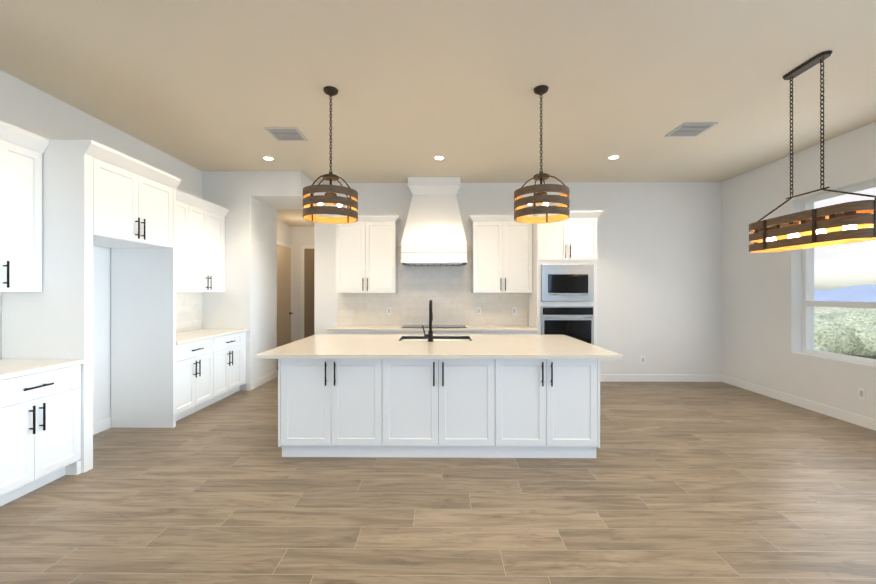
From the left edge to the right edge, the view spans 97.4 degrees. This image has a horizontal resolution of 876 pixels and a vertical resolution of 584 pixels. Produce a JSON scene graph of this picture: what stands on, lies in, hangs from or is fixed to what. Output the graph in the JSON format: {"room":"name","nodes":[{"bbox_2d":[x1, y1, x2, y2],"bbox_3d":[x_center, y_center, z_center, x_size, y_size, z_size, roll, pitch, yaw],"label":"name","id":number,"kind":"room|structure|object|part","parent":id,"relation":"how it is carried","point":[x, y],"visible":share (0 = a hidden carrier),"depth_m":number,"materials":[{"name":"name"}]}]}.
{"room":"kitchen","nodes":[
{"label":"kitchen","id":0,"kind":"room"},
{"bbox_2d":[0,70,201,422],"bbox_3d":[-3.703,-0.173,1.602,0.200,3.300,8.420,0,0,1],"label":"wall","id":1,"kind":"structure","parent":0,"point":[28,107],"depth_m":4.05,"materials":[{"name":"paint"}]},
{"bbox_2d":[0,125,47,291],"bbox_3d":[-3.408,-0.610,2.836,0.343,1.216,0.631,0,0,1],"label":"upper cabinet","id":2,"kind":"object","parent":1,"relation":"attached to","point":[21,151],"depth_m":2.99,"materials":[{"name":"paint"}]},
{"bbox_2d":[0,292,201,358],"bbox_3d":[-3.584,0.273,2.949,0.008,0.548,5.716,0,0,1],"label":"backsplash","id":3,"kind":"structure","parent":1,"relation":"attached to","point":[188,311],"depth_m":5.46,"materials":[{"name":"white tile"}]},
{"bbox_2d":[93,417,110,434],"bbox_3d":[-3.577,1.422,3.717,0.014,0.115,0.955,0,0,1],"label":"baseboard","id":4,"kind":"structure","parent":1,"relation":"attached to","point":[102,425],"depth_m":4.08,"materials":[{"name":"paint"}]},
{"bbox_2d":[176,193,191,291],"bbox_3d":[-3.391,-0.608,4.607,0.343,1.216,0.726,0,0,1],"label":"upper cabinet","id":5,"kind":"object","parent":1,"relation":"attached to","point":[183,204],"depth_m":4.88,"materials":[{"name":"paint"}]},
{"bbox_2d":[192,197,227,291],"bbox_3d":[-3.384,-0.608,5.388,0.343,1.216,0.836,0,0,1],"label":"upper cabinet","id":6,"kind":"object","parent":1,"relation":"attached to","point":[200,244],"depth_m":5.37,"materials":[{"name":"paint"}]},
{"bbox_2d":[202,171,276,389],"bbox_3d":[-3.292,-0.168,6.274,0.935,3.300,0.930,0,0,1],"label":"wall","id":7,"kind":"structure","parent":0,"point":[247,299],"depth_m":5.81,"materials":[{"name":"paint"}]},
{"bbox_2d":[248,370,277,390],"bbox_3d":[-2.825,1.424,6.260,0.029,0.115,0.944,0,0,1],"label":"baseboard","id":8,"kind":"structure","parent":7,"relation":"attached to","point":[264,379],"depth_m":6.17,"materials":[{"name":"paint"}]},
{"bbox_2d":[250,171,313,208],"bbox_3d":[-2.444,-1.633,6.267,0.760,0.370,0.930,0,0,1],"label":"wall","id":9,"kind":"structure","parent":0,"point":[279,189],"depth_m":5.80,"materials":[{"name":"paint"}]},
{"bbox_2d":[277,220,290,244],"bbox_3d":[-3.316,-0.167,7.614,0.150,3.300,1.750,0,0,1],"label":"wall","id":10,"kind":"structure","parent":0,"point":[283,232],"depth_m":8.07,"materials":[{"name":"paint"}]},
{"bbox_2d":[277,209,313,225],"bbox_3d":[-2.646,-1.487,7.609,1.190,0.080,1.750,0,0,1],"label":"ceiling","id":11,"kind":"structure","parent":0,"point":[291,217],"depth_m":7.48,"materials":[{"name":"paint"}]},
{"bbox_2d":[291,226,313,341],"bbox_3d":[-2.637,-0.166,8.558,1.490,3.300,0.150,0,0,1],"label":"wall","id":12,"kind":"structure","parent":0,"point":[302,235],"depth_m":8.49,"materials":[{"name":"paint"}]},
{"bbox_2d":[277,241,313,364],"bbox_3d":[-2.692,0.229,8.063,1.090,2.510,0.900,0,0,1],"label":"door frame","id":13,"kind":"structure","parent":12,"relation":"attached to","point":[284,294],"depth_m":8.42,"materials":[{"name":"paint"}]},
{"bbox_2d":[0,365,875,583],"bbox_3d":[0.326,1.538,3.052,9.080,0.120,11.800,0,0,1],"label":"floor","id":14,"kind":"structure","parent":0,"point":[698,483],"depth_m":2.64,"materials":[{"name":"brown wood"}]},
{"bbox_2d":[0,365,80,506],"bbox_3d":[-3.249,1.031,2.787,0.663,0.894,0.721,0,0,1],"label":"base cabinet","id":15,"kind":"object","parent":14,"relation":"on","point":[40,429],"visible":0.98,"depth_m":2.82,"materials":[{"name":"paint"}]},
{"bbox_2d":[0,359,84,379],"bbox_3d":[-3.242,0.564,1.618,0.698,0.035,3.061,0,0,1],"label":"countertop","id":16,"kind":"structure","parent":15,"relation":"on","point":[11,368],"depth_m":2.90,"materials":[{"name":"stone"}]},
{"bbox_2d":[2,140,180,472],"bbox_3d":[-3.203,0.117,3.695,0.738,2.725,1.085,0,0,1],"label":"tall cabinet","id":17,"kind":"object","parent":14,"relation":"on","point":[122,206],"visible":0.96,"depth_m":3.44,"materials":[{"name":"paint"}]},
{"bbox_2d":[176,337,215,420],"bbox_3d":[-3.231,1.033,4.604,0.663,0.894,0.726,0,0,1],"label":"base cabinet","id":18,"kind":"object","parent":14,"relation":"on","point":[210,371],"depth_m":4.60,"materials":[{"name":"paint"}]},
{"bbox_2d":[176,329,248,344],"bbox_3d":[-3.210,0.568,5.022,0.698,0.035,1.562,0,0,1],"label":"countertop","id":19,"kind":"structure","parent":18,"relation":"on","point":[183,337],"depth_m":5.09,"materials":[{"name":"stone"}]},
{"bbox_2d":[216,332,243,401],"bbox_3d":[-3.225,1.034,5.327,0.663,0.894,0.720,0,0,1],"label":"base cabinet","id":20,"kind":"object","parent":14,"relation":"on","point":[229,348],"depth_m":5.35,"materials":[{"name":"paint"}]},
{"bbox_2d":[329,331,536,334],"bbox_3d":[-0.078,1.035,6.080,3.136,0.894,0.629,0,0,1],"label":"base cabinet","id":21,"kind":"object","parent":14,"relation":"on","point":[451,332],"depth_m":5.80,"materials":[{"name":"paint"}]},
{"bbox_2d":[327,325,536,330],"bbox_3d":[-0.093,0.569,6.089,3.166,0.035,0.613,0,0,1],"label":"countertop","id":22,"kind":"structure","parent":21,"relation":"on","point":[399,328],"depth_m":5.82,"materials":[{"name":"stone"}]},
{"bbox_2d":[401,325,466,327],"bbox_3d":[-0.060,0.545,6.117,1.000,0.010,0.480,0,0,1],"label":"glass cooktop","id":23,"kind":"object","parent":22,"relation":"in","point":[435,326],"visible":0.98,"depth_m":6.03,"materials":[{"name":"silver glass"}]},
{"bbox_2d":[255,334,622,457],"bbox_3d":[0.011,1.014,4.171,3.210,0.930,1.630,0,0,1],"label":"kitchen island","id":24,"kind":"object","parent":14,"relation":"on","point":[482,408],"depth_m":3.42,"materials":[{"name":"paint"}]},
{"bbox_2d":[422,300,432,341],"bbox_3d":[-0.113,0.318,4.357,0.128,0.462,0.224,0,0,1],"label":"faucet","id":25,"kind":"object","parent":24,"relation":"on","point":[429,335],"visible":1,"depth_m":4.26,"materials":[{"name":"black metal"}]},
{"bbox_3d":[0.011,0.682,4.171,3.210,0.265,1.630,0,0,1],"label":"kitchen island top","id":26,"kind":"part","parent":24,"relation":"part of","materials":[{"name":"beige stone"}]},
{"bbox_2d":[528,211,602,345],"bbox_3d":[1.971,0.137,6.040,0.955,2.690,0.674,0,0,1],"label":"tall cabinet","id":27,"kind":"object","parent":14,"relation":"on","point":[562,298],"visible":0.79,"depth_m":5.77,"materials":[{"name":"paint"}]},
{"bbox_2d":[0,0,875,182],"bbox_3d":[0.426,-1.882,3.055,9.280,0.120,11.800,0,0,1],"label":"ceiling","id":28,"kind":"structure","parent":0,"point":[215,85],"depth_m":3.30,"materials":[{"name":"paint"}]},
{"bbox_2d":[262,156,274,160],"bbox_3d":[-2.298,-1.815,5.224,0.139,0.007,0.156,0,0,1],"label":"recessed light","id":29,"kind":"object","parent":28,"relation":"in","point":[264,157],"depth_m":5.22,"materials":[{"name":"paint"}]},
{"bbox_2d":[264,127,307,140],"bbox_3d":[-1.741,-1.811,4.436,0.360,0.017,0.360,0,0,1],"label":"ceiling vent","id":30,"kind":"object","parent":28,"relation":"in","point":[279,133],"depth_m":4.39,"materials":[{"name":"white metal"}]},
{"bbox_2d":[303,86,357,223],"bbox_3d":[-0.966,-1.238,3.468,0.480,1.164,0.480,0,0,1],"label":"drum pendant light","id":31,"kind":"object","parent":28,"relation":"hanging from","point":[329,197],"visible":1,"depth_m":3.33,"materials":[{"name":"brown wood"}]},
{"bbox_2d":[433,156,444,159],"bbox_3d":[0.014,-1.815,5.204,0.148,0.007,0.117,0,0,1],"label":"recessed light","id":32,"kind":"object","parent":28,"relation":"in","point":[434,157],"depth_m":5.19,"materials":[{"name":"paint"}]},
{"bbox_2d":[514,85,569,223],"bbox_3d":[0.924,-1.238,3.450,0.480,1.164,0.480,0,0,1],"label":"drum pendant light","id":33,"kind":"object","parent":28,"relation":"hanging from","point":[544,198],"visible":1,"depth_m":3.32,"materials":[{"name":"brown wood"}]},
{"bbox_2d":[607,155,619,158],"bbox_3d":[2.357,-1.815,5.166,0.148,0.007,0.115,0,0,1],"label":"recessed light","id":34,"kind":"object","parent":28,"relation":"in","point":[613,156],"depth_m":5.18,"materials":[{"name":"paint"}]},
{"bbox_2d":[665,122,717,136],"bbox_3d":[2.828,-1.812,4.312,0.360,0.017,0.360,0,0,1],"label":"ceiling vent","id":35,"kind":"object","parent":28,"relation":"in","point":[694,129],"depth_m":4.27,"materials":[{"name":"white metal"}]},
{"bbox_2d":[749,50,875,252],"bbox_3d":[2.956,-1.094,3.090,0.304,1.454,1.019,0,0,1],"label":"linear chandelier","id":36,"kind":"object","parent":28,"relation":"hanging from","point":[844,223],"visible":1,"depth_m":2.96,"materials":[{"name":"brown wood"}]},
{"bbox_2d":[314,182,721,374],"bbox_3d":[1.468,-0.168,6.469,7.060,3.300,0.150,0,0,1],"label":"wall","id":37,"kind":"structure","parent":0,"point":[659,276],"depth_m":6.38,"materials":[{"name":"paint"}]},
{"bbox_2d":[331,215,400,292],"bbox_3d":[-1.145,-0.598,6.220,1.050,1.220,0.373,0,0,1],"label":"upper cabinet","id":38,"kind":"object","parent":37,"relation":"attached to","point":[366,253],"visible":0.98,"depth_m":6.09,"materials":[{"name":"paint"}]},
{"bbox_2d":[338,246,527,324],"bbox_3d":[-0.090,-0.108,6.400,3.166,1.319,0.014,0,0,1],"label":"backsplash","id":39,"kind":"structure","parent":37,"relation":"attached to","point":[446,290],"depth_m":6.40,"materials":[{"name":"tile"}]},
{"bbox_2d":[400,177,466,265],"bbox_3d":[-0.060,-1.122,6.137,1.024,1.390,0.520,0,0,1],"label":"range hood","id":40,"kind":"object","parent":37,"relation":"attached to","point":[433,234],"visible":1,"depth_m":5.99,"materials":[{"name":"paint"}]},
{"bbox_2d":[468,215,532,292],"bbox_3d":[0.996,-0.598,6.200,0.991,1.220,0.373,0,0,1],"label":"upper cabinet","id":41,"kind":"object","parent":37,"relation":"attached to","point":[501,253],"visible":0.92,"depth_m":6.08,"materials":[{"name":"paint"}]},
{"bbox_2d":[600,374,721,381],"bbox_3d":[3.540,1.424,6.365,2.245,0.115,0.014,0,0,1],"label":"baseboard","id":42,"kind":"structure","parent":37,"relation":"attached to","point":[603,377],"depth_m":6.36,"materials":[{"name":"paint"}]},
{"bbox_2d":[722,122,875,419],"bbox_3d":[4.804,-0.173,1.837,0.300,3.300,9.050,0,0,1],"label":"wall","id":43,"kind":"structure","parent":0,"point":[762,319],"depth_m":5.24,"materials":[{"name":"paint"}]},
{"bbox_2d":[722,375,875,430],"bbox_3d":[4.648,1.419,1.837,0.014,0.115,9.050,0,0,1],"label":"baseboard","id":44,"kind":"structure","parent":43,"relation":"attached to","point":[840,414],"depth_m":4.86,"materials":[{"name":"paint"}]},
{"bbox_2d":[802,181,875,364],"bbox_3d":[4.846,-0.210,4.181,0.060,2.020,1.840,0,0,1],"label":"window","id":45,"kind":"structure","parent":43,"relation":"in","point":[807,303],"depth_m":4.82,"materials":[{"name":"paint"}]},
{"bbox_2d":[858,388,864,399],"bbox_3d":[4.673,1.122,4.246,0.007,0.115,0.070,0,0,1],"label":"electrical outlet plate","id":46,"kind":"object","parent":43,"relation":"attached to","point":[861,393],"depth_m":4.24,"materials":[{"name":"plastic"}]},
{"label":"outside","id":47,"kind":"structure","parent":0,"visible":0},
{"bbox_2d":[814,306,875,358],"bbox_3d":[132.922,4.352,33.695,254.720,7.509,370.000,0,0,1],"label":"terrain","id":48,"kind":"structure","parent":47,"point":[837,314],"depth_m":16.29,"materials":[{"name":"green plant"}]},
{"bbox_2d":[814,285,875,301],"bbox_3d":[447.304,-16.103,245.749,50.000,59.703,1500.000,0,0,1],"label":"mountains","id":49,"kind":"structure","parent":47,"point":[843,295],"depth_m":422.90,"materials":[{"name":"blue"}]}
]}

